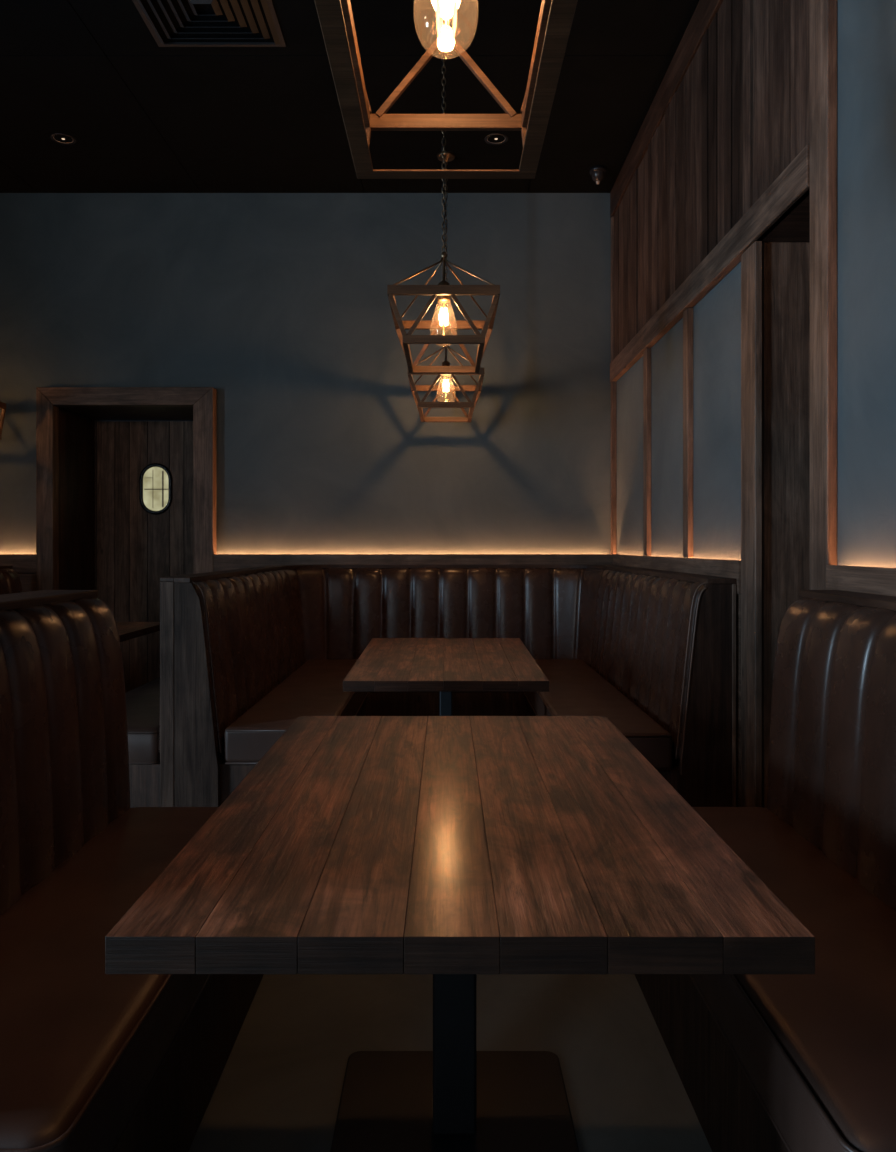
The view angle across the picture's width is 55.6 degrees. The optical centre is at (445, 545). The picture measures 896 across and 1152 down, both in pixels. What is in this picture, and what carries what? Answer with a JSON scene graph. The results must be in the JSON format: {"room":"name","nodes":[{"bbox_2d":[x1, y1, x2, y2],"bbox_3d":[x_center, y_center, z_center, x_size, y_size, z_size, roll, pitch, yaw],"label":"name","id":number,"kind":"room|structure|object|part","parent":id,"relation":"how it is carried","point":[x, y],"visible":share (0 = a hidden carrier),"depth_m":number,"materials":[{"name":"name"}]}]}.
{"room":"restaurant","nodes":[
{"label":"restaurant","id":0,"kind":"room"},
{"bbox_2d":[0,193,610,553],"bbox_3d":[-1.500,-0.673,6.300,7.400,3.846,0.100,0,0,0],"label":"wall","id":1,"kind":"structure","parent":0,"point":[278,304],"depth_m":6.25,"materials":[{"name":"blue paint"}]},
{"bbox_2d":[0,554,35,591],"bbox_3d":[-4.085,0.655,6.205,2.231,1.190,0.090,0,0,0],"label":"trim","id":2,"kind":"structure","parent":1,"relation":"attached to","point":[24,565],"depth_m":6.16,"materials":[{"name":"brown wood"}]},
{"bbox_2d":[37,387,212,406],"bbox_3d":[-2.328,-1.086,6.202,1.278,0.130,0.094,0,0,0],"label":"trim","id":3,"kind":"structure","parent":1,"relation":"attached to","point":[58,396],"depth_m":6.16,"materials":[{"name":"brown wood"}]},
{"bbox_2d":[36,387,215,590],"bbox_3d":[-2.328,0.050,6.202,1.282,2.400,0.094,0,0,0],"label":"trim","id":4,"kind":"structure","parent":1,"relation":"attached to","point":[204,409],"depth_m":6.16,"materials":[{"name":"brown wood"}]},
{"bbox_2d":[59,407,192,589],"bbox_3d":[-2.361,0.086,6.675,1.138,2.327,0.850,0,0,0],"label":"trim","id":5,"kind":"structure","parent":1,"relation":"attached to","point":[76,424],"depth_m":6.63,"materials":[{"name":"brown wood"}]},
{"bbox_2d":[97,421,192,692],"bbox_3d":[-2.361,0.106,7.014,1.028,2.267,0.072,0,0,0],"label":"door","id":6,"kind":"structure","parent":5,"relation":"attached to","point":[145,468],"depth_m":7.00,"materials":[{"name":"brown wood"}]},
{"bbox_3d":[-2.388,-0.470,7.015,0.230,0.386,0.006,0,0,0],"label":"glass","id":7,"kind":"part","parent":6,"relation":"part of","materials":[{"name":"beige glass"}]},
{"bbox_3d":[-2.388,-0.470,6.994,0.272,0.428,0.032,0,0,0],"label":"frame","id":8,"kind":"part","parent":6,"relation":"part of","materials":[{"name":"black plastic"}]},
{"bbox_2d":[213,554,612,571],"bbox_3d":[-0.236,0.655,6.205,2.902,1.190,0.090,0,0,0],"label":"trim","id":9,"kind":"structure","parent":1,"relation":"attached to","point":[221,562],"depth_m":6.16,"materials":[{"name":"brown wood"}]},
{"bbox_2d":[0,0,699,192],"bbox_3d":[-1.500,-2.646,2.650,7.800,0.100,10.700,0,0,0],"label":"ceiling","id":10,"kind":"structure","parent":0,"point":[142,116],"depth_m":4.91,"materials":[{"name":"black paint"}]},
{"bbox_2d":[0,401,5,439],"bbox_3d":[-3.320,-1.681,5.680,0.485,1.862,0.660,0,0,0],"label":"pendant lamp","id":11,"kind":"object","parent":10,"relation":"hanging from","point":[2,405],"visible":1,"depth_m":5.95,"materials":[{"name":"brown metal"}]},
{"bbox_3d":[-3.320,-0.977,5.650,0.485,0.040,0.600,0,0,0],"label":"frame","id":12,"kind":"part","parent":11,"relation":"part of","materials":[{"name":"brown wood"}]},
{"bbox_2d":[50,133,75,144],"bbox_3d":[-2.440,-2.599,5.420,0.152,0.014,0.152,0,0,0],"label":"recessed light","id":13,"kind":"object","parent":10,"relation":"in","point":[54,134],"visible":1,"depth_m":5.42,"materials":[{"name":"black plastic"}]},
{"bbox_2d":[132,0,285,46],"bbox_3d":[-1.160,-2.585,4.080,0.660,0.022,0.660,0,0,0],"label":"ceiling vent","id":14,"kind":"object","parent":10,"relation":"in","point":[267,5],"visible":1,"depth_m":4.19,"materials":[{"name":"metal"}]},
{"bbox_2d":[417,344,468,365],"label":"pendant lamp","id":15,"kind":"object","parent":10,"relation":"hanging from","point":[445,363],"depth_m":5.64,"materials":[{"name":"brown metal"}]},
{"bbox_3d":[-0.114,-1.234,5.789,0.009,0.236,0.366,0,0,-39],"label":"hanger rod","id":16,"kind":"part","parent":15,"relation":"part of","materials":[{"name":"brown metal"}]},
{"bbox_3d":[-0.114,-1.234,5.511,0.009,0.236,0.366,0,0,39],"label":"hanger rod","id":17,"kind":"part","parent":15,"relation":"part of","materials":[{"name":"brown metal"}]},
{"bbox_2d":[442,345,449,375],"bbox_3d":[0.000,-1.238,5.650,0.060,0.203,0.060,0,0,0],"label":"socket","id":18,"kind":"object","parent":15,"relation":"attached to","point":[445,363],"depth_m":5.64,"materials":[{"name":"brown metal"}]},
{"bbox_3d":[0.000,-1.978,5.650,0.019,1.237,0.019,0,0,0],"label":"cord","id":19,"kind":"part","parent":15,"relation":"part of","materials":[{"name":"black plastic"}]},
{"bbox_3d":[0.000,-1.976,5.650,0.017,1.242,0.017,0,0,-45],"label":"chain","id":20,"kind":"part","parent":15,"relation":"part of","materials":[{"name":"brown metal"}]},
{"bbox_3d":[0.114,-1.234,5.789,0.009,0.236,0.366,0,0,39],"label":"hanger rod","id":21,"kind":"part","parent":15,"relation":"part of","materials":[{"name":"brown metal"}]},
{"bbox_3d":[0.114,-1.234,5.511,0.009,0.236,0.366,0,0,-39],"label":"hanger rod","id":22,"kind":"part","parent":15,"relation":"part of","materials":[{"name":"brown metal"}]},
{"bbox_2d":[387,0,499,372],"bbox_3d":[-0.010,-1.736,3.980,0.485,1.722,0.660,0,0,0],"label":"pendant lamp","id":23,"kind":"object","parent":10,"relation":"hanging from","point":[443,290],"visible":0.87,"depth_m":3.84,"materials":[{"name":"brown metal"}]},
{"bbox_3d":[-0.124,-1.234,3.811,0.009,0.236,0.366,0,0,39],"label":"hanger rod","id":24,"kind":"part","parent":23,"relation":"part of","materials":[{"name":"brown metal"}]},
{"bbox_3d":[-0.124,-1.234,4.089,0.009,0.236,0.366,0,0,-39],"label":"hanger rod","id":25,"kind":"part","parent":23,"relation":"part of","materials":[{"name":"brown metal"}]},
{"bbox_3d":[-0.010,-1.102,3.950,0.485,0.040,0.600,0,0,0],"label":"frame","id":26,"kind":"part","parent":23,"relation":"part of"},
{"bbox_2d":[437,258,449,302],"bbox_3d":[-0.010,-1.238,3.950,0.060,0.203,0.060,0,0,0],"label":"socket","id":27,"kind":"object","parent":23,"relation":"attached to","point":[441,298],"depth_m":3.94,"materials":[{"name":"brown metal"}]},
{"bbox_3d":[-0.010,-0.892,3.985,0.355,0.034,0.650,0,0,0],"label":"frame","id":28,"kind":"part","parent":23,"relation":"part of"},
{"bbox_3d":[-0.010,-1.978,3.950,0.019,1.237,0.019,0,0,0],"label":"cord","id":29,"kind":"part","parent":23,"relation":"part of","materials":[{"name":"black plastic"}]},
{"bbox_3d":[-0.010,-1.976,3.950,0.017,1.242,0.017,0,0,-45],"label":"chain","id":30,"kind":"part","parent":23,"relation":"part of","materials":[{"name":"brown metal"}]},
{"bbox_3d":[0.104,-1.234,4.089,0.009,0.236,0.366,0,0,39],"label":"hanger rod","id":31,"kind":"part","parent":23,"relation":"part of","materials":[{"name":"brown metal"}]},
{"bbox_3d":[0.104,-1.234,3.811,0.009,0.236,0.366,0,0,-39],"label":"hanger rod","id":32,"kind":"part","parent":23,"relation":"part of","materials":[{"name":"brown metal"}]},
{"bbox_2d":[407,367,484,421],"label":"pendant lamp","id":33,"kind":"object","parent":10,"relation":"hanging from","point":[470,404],"depth_m":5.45,"materials":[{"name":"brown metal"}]},
{"bbox_3d":[0.000,-1.102,5.650,0.485,0.040,0.600,0,0,0],"label":"frame","id":34,"kind":"part","parent":33,"relation":"part of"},
{"bbox_3d":[0.000,-0.892,5.685,0.355,0.034,0.650,0,0,0],"label":"frame","id":35,"kind":"part","parent":33,"relation":"part of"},
{"bbox_2d":[314,0,577,178],"bbox_3d":[0.000,-1.750,1.690,0.615,1.721,0.740,0,0,0],"label":"pendant lamp","id":36,"kind":"object","parent":10,"relation":"hanging from","point":[336,20],"visible":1,"depth_m":1.87,"materials":[{"name":"brown wood"}]},
{"bbox_3d":[0.000,-1.018,1.690,0.395,0.034,0.720,0,0,0],"label":"frame","id":37,"kind":"part","parent":36,"relation":"part of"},
{"bbox_3d":[0.000,-1.334,2.042,0.015,0.232,0.023,0,0,0],"label":"brace post","id":38,"kind":"part","parent":36,"relation":"part of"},
{"bbox_2d":[484,133,507,144],"bbox_3d":[0.320,-2.599,5.420,0.152,0.014,0.152,0,0,0],"label":"recessed light","id":39,"kind":"object","parent":10,"relation":"in","point":[487,136],"visible":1,"depth_m":5.42,"materials":[{"name":"black plastic"}]},
{"bbox_2d":[589,165,605,184],"bbox_3d":[1.045,-2.544,5.850,0.116,0.104,0.116,0,0,0],"label":"security camera","id":40,"kind":"object","parent":10,"relation":"attached to","point":[597,172],"visible":1,"depth_m":5.82,"materials":[{"name":"black plastic"}]},
{"bbox_2d":[188,973,711,1151],"bbox_3d":[-1.500,1.300,2.650,7.800,0.100,10.700,0,0,0],"label":"floor","id":41,"kind":"structure","parent":0,"point":[279,1087],"depth_m":2.11,"materials":[{"name":"grey concrete"}]},
{"bbox_2d":[0,566,21,594],"bbox_3d":[-2.777,0.693,4.765,0.714,1.115,2.222,0,0,0],"label":"bench","id":42,"kind":"object","parent":41,"relation":"on","point":[10,582],"visible":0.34,"depth_m":5.72,"materials":[{"name":"brown leather"}]},
{"bbox_3d":[-3.064,0.146,4.765,0.140,0.023,2.222,0,0,0],"label":"cap rail","id":43,"kind":"part","parent":42,"relation":"part of","materials":[{"name":"brown wood"}]},
{"bbox_2d":[95,420,97,597],"bbox_3d":[-2.884,0.106,7.007,0.012,2.287,0.026,0,0,0],"label":"trim","id":44,"kind":"structure","parent":41,"relation":"on","point":[95,420],"depth_m":7.00,"materials":[{"name":"brown wood"}]},
{"bbox_2d":[0,590,263,1151],"bbox_3d":[-0.875,0.693,1.865,0.728,1.115,1.502,0,0,0],"label":"bench","id":45,"kind":"object","parent":41,"relation":"on","point":[92,1060],"visible":0.94,"depth_m":1.86,"materials":[{"name":"brown leather"}]},
{"bbox_3d":[-1.154,0.146,1.865,0.170,0.023,1.502,0,0,0],"label":"cap rail","id":46,"kind":"part","parent":45,"relation":"part of","materials":[{"name":"brown wood"}]},
{"bbox_3d":[-1.083,0.523,1.865,0.265,0.737,1.490,0,0,0],"label":"backrest","id":47,"kind":"part","parent":45,"relation":"part of","materials":[{"name":"brown leather"}]},
{"bbox_3d":[-0.749,0.858,1.865,0.473,0.164,1.486,0,0,0],"label":"seat","id":48,"kind":"part","parent":45,"relation":"part of","materials":[{"name":"brown leather"}]},
{"bbox_2d":[116,622,159,641],"bbox_3d":[-2.170,0.870,4.815,0.760,0.760,1.330,0,0,0],"label":"dining table","id":49,"kind":"object","parent":41,"relation":"on","point":[126,630],"visible":0.16,"depth_m":5.11,"materials":[{"name":"brown wood"}]},
{"bbox_2d":[125,566,269,807],"bbox_3d":[-1.458,0.693,4.744,0.586,1.115,2.212,0,0,0],"label":"bench","id":50,"kind":"object","parent":41,"relation":"on","point":[149,706],"visible":0.06,"depth_m":3.66,"materials":[{"name":"brown wood"}]},
{"bbox_3d":[-1.489,0.858,4.755,0.522,0.164,2.186,0,0,0],"label":"seat","id":51,"kind":"part","parent":50,"relation":"part of","materials":[{"name":"brown leather"}]},
{"bbox_3d":[-1.209,0.523,4.755,0.089,0.737,2.190,0,0,0],"label":"backrest","id":52,"kind":"part","parent":50,"relation":"part of","materials":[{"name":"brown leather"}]},
{"bbox_3d":[-1.195,0.702,3.648,0.060,1.096,0.021,0,0,0],"label":"panel","id":53,"kind":"part","parent":50,"relation":"part of","materials":[{"name":"brown wood"}]},
{"bbox_3d":[-1.195,0.144,4.744,0.060,0.018,2.212,0,0,0],"label":"cap rail","id":54,"kind":"part","parent":50,"relation":"part of","materials":[{"name":"brown wood"}]},
{"bbox_2d":[343,638,548,715],"bbox_3d":[0.000,0.875,3.885,0.800,0.750,1.470,0,0,0],"label":"dining table","id":55,"kind":"object","parent":41,"relation":"on","point":[445,666],"visible":0.74,"depth_m":3.53,"materials":[{"name":"brown wood"}]},
{"bbox_2d":[174,565,735,806],"bbox_3d":[0.021,0.693,4.840,2.369,1.115,2.631,0,0,0],"label":"booth","id":56,"kind":"object","parent":41,"relation":"on","point":[652,652],"visible":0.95,"depth_m":4.46,"materials":[{"name":"brown leather"}]},
{"bbox_3d":[-1.069,0.704,3.649,0.189,1.092,0.018,0,0,0],"label":"panel","id":57,"kind":"part","parent":56,"relation":"part of","materials":[{"name":"brown wood"}]},
{"bbox_3d":[-1.129,0.146,4.896,0.070,0.023,2.519,0,0,0],"label":"cap rail","id":58,"kind":"part","parent":56,"relation":"part of","materials":[{"name":"brown wood"}]},
{"bbox_3d":[-0.005,0.146,5.938,2.180,0.023,0.435,0,0,0],"label":"cap rail","id":59,"kind":"part","parent":56,"relation":"part of","materials":[{"name":"brown wood"}]},
{"bbox_3d":[-0.005,0.862,4.725,1.910,0.156,2.350,0,0,0],"label":"seat","id":60,"kind":"part","parent":56,"relation":"part of","materials":[{"name":"brown leather"}]},
{"bbox_3d":[1.145,0.146,4.841,0.121,0.023,2.627,0,0,0],"label":"cap rail","id":61,"kind":"part","parent":56,"relation":"part of","materials":[{"name":"brown wood"}]},
{"bbox_3d":[1.083,0.704,3.540,0.235,1.092,0.016,0,0,0],"label":"panel","id":62,"kind":"part","parent":56,"relation":"part of","materials":[{"name":"brown wood"}]},
{"bbox_2d":[105,716,814,1151],"bbox_3d":[0.018,0.873,1.777,0.900,0.755,1.400,0,0,0],"label":"dining table","id":63,"kind":"object","parent":41,"relation":"on","point":[453,849],"visible":1,"depth_m":1.42,"materials":[{"name":"brown wood"}]},
{"bbox_3d":[0.018,1.244,1.830,0.510,0.013,0.510,0,0,0],"label":"plate","id":64,"kind":"part","parent":63,"relation":"part of","materials":[{"name":"black metal"}]},
{"bbox_2d":[634,590,895,1151],"bbox_3d":[0.867,0.693,1.855,0.674,1.115,1.522,0,0,0],"label":"bench","id":65,"kind":"object","parent":41,"relation":"on","point":[762,1062],"visible":0.93,"depth_m":1.88,"materials":[{"name":"brown leather"}]},
{"bbox_3d":[0.765,0.858,1.855,0.470,0.164,1.506,0,0,0],"label":"seat","id":66,"kind":"part","parent":65,"relation":"part of","materials":[{"name":"brown leather"}]},
{"bbox_3d":[1.073,0.523,1.855,0.215,0.737,1.510,0,0,0],"label":"backrest","id":67,"kind":"part","parent":65,"relation":"part of","materials":[{"name":"brown leather"}]},
{"bbox_3d":[1.144,0.146,1.855,0.120,0.023,1.522,0,0,0],"label":"cap rail","id":68,"kind":"part","parent":65,"relation":"part of","materials":[{"name":"brown wood"}]},
{"bbox_2d":[617,0,895,567],"bbox_3d":[1.295,-0.673,1.875,0.100,3.846,8.750,0,0,0],"label":"wall","id":69,"kind":"structure","parent":0,"point":[866,29],"depth_m":2.68,"materials":[{"name":"blue paint"}]},
{"bbox_2d":[611,216,616,553],"bbox_3d":[1.227,-1.173,6.225,0.034,2.464,0.050,0,0,0],"label":"trim","id":70,"kind":"structure","parent":69,"relation":"attached to","point":[613,383],"depth_m":6.20,"materials":[{"name":"brown wood"}]},
{"bbox_2d":[643,348,650,555],"bbox_3d":[1.230,-0.570,5.192,0.030,1.258,0.085,0,0,0],"label":"trim","id":71,"kind":"structure","parent":69,"relation":"attached to","point":[647,352],"depth_m":5.15,"materials":[{"name":"brown wood"}]},
{"bbox_2d":[610,0,722,217],"bbox_3d":[1.225,-2.500,4.470,0.040,0.190,3.540,0,0,0],"label":"trim","id":72,"kind":"structure","parent":69,"relation":"attached to","point":[705,11],"depth_m":4.64,"materials":[{"name":"brown wood"}]},
{"bbox_2d":[613,554,740,806],"bbox_3d":[1.226,0.655,4.835,0.038,1.190,2.658,0,0,0],"label":"trim","id":73,"kind":"structure","parent":69,"relation":"attached to","point":[711,567],"depth_m":3.74,"materials":[{"name":"brown wood"}]},
{"bbox_2d":[683,308,692,557],"bbox_3d":[1.230,-0.570,4.317,0.030,1.258,0.085,0,0,0],"label":"trim","id":74,"kind":"structure","parent":69,"relation":"attached to","point":[688,313],"depth_m":4.28,"materials":[{"name":"brown wood"}]},
{"bbox_2d":[610,145,809,382],"bbox_3d":[1.224,-1.270,4.540,0.042,0.140,3.410,0,0,0],"label":"trim","id":75,"kind":"structure","parent":69,"relation":"attached to","point":[793,182],"depth_m":3.67,"materials":[{"name":"brown wood"}]},
{"bbox_2d":[614,0,809,358],"bbox_3d":[1.229,-1.873,4.530,0.030,1.075,3.416,0,0,0],"label":"wall paneling","id":76,"kind":"structure","parent":69,"relation":"attached to","point":[738,116],"depth_m":3.86,"materials":[{"name":"brown wood"}]},
{"bbox_2d":[741,241,761,806],"bbox_3d":[1.230,0.025,3.422,0.030,2.450,0.165,0,0,0],"label":"trim","id":77,"kind":"structure","parent":69,"relation":"attached to","point":[751,259],"depth_m":3.38,"materials":[{"name":"brown wood"}]},
{"bbox_2d":[810,0,836,589],"bbox_3d":[1.228,-0.672,2.768,0.034,3.844,0.135,0,0,0],"label":"trim","id":78,"kind":"structure","parent":69,"relation":"attached to","point":[823,13],"depth_m":2.73,"materials":[{"name":"brown wood"}]},
{"bbox_2d":[826,565,895,596],"bbox_3d":[1.226,0.655,0.100,0.038,1.190,5.199,0,0,0],"label":"trim","id":79,"kind":"structure","parent":69,"relation":"attached to","point":[861,579],"depth_m":2.46,"materials":[{"name":"brown wood"}]},
{"bbox_2d":[762,242,809,807],"bbox_3d":[1.688,0.000,3.090,0.944,2.500,0.660,0,0,0],"label":"door","id":80,"kind":"structure","parent":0,"point":[785,265],"depth_m":3.36,"materials":[{"name":"brown wood"}]},
{"bbox_2d":[757,188,809,241],"bbox_3d":[1.660,-1.225,3.095,0.880,0.050,0.530,0,0,0],"label":"trim","id":81,"kind":"structure","parent":80,"relation":"attached to","point":[795,227],"depth_m":3.19,"materials":[{"name":"brown wood"}]}
]}

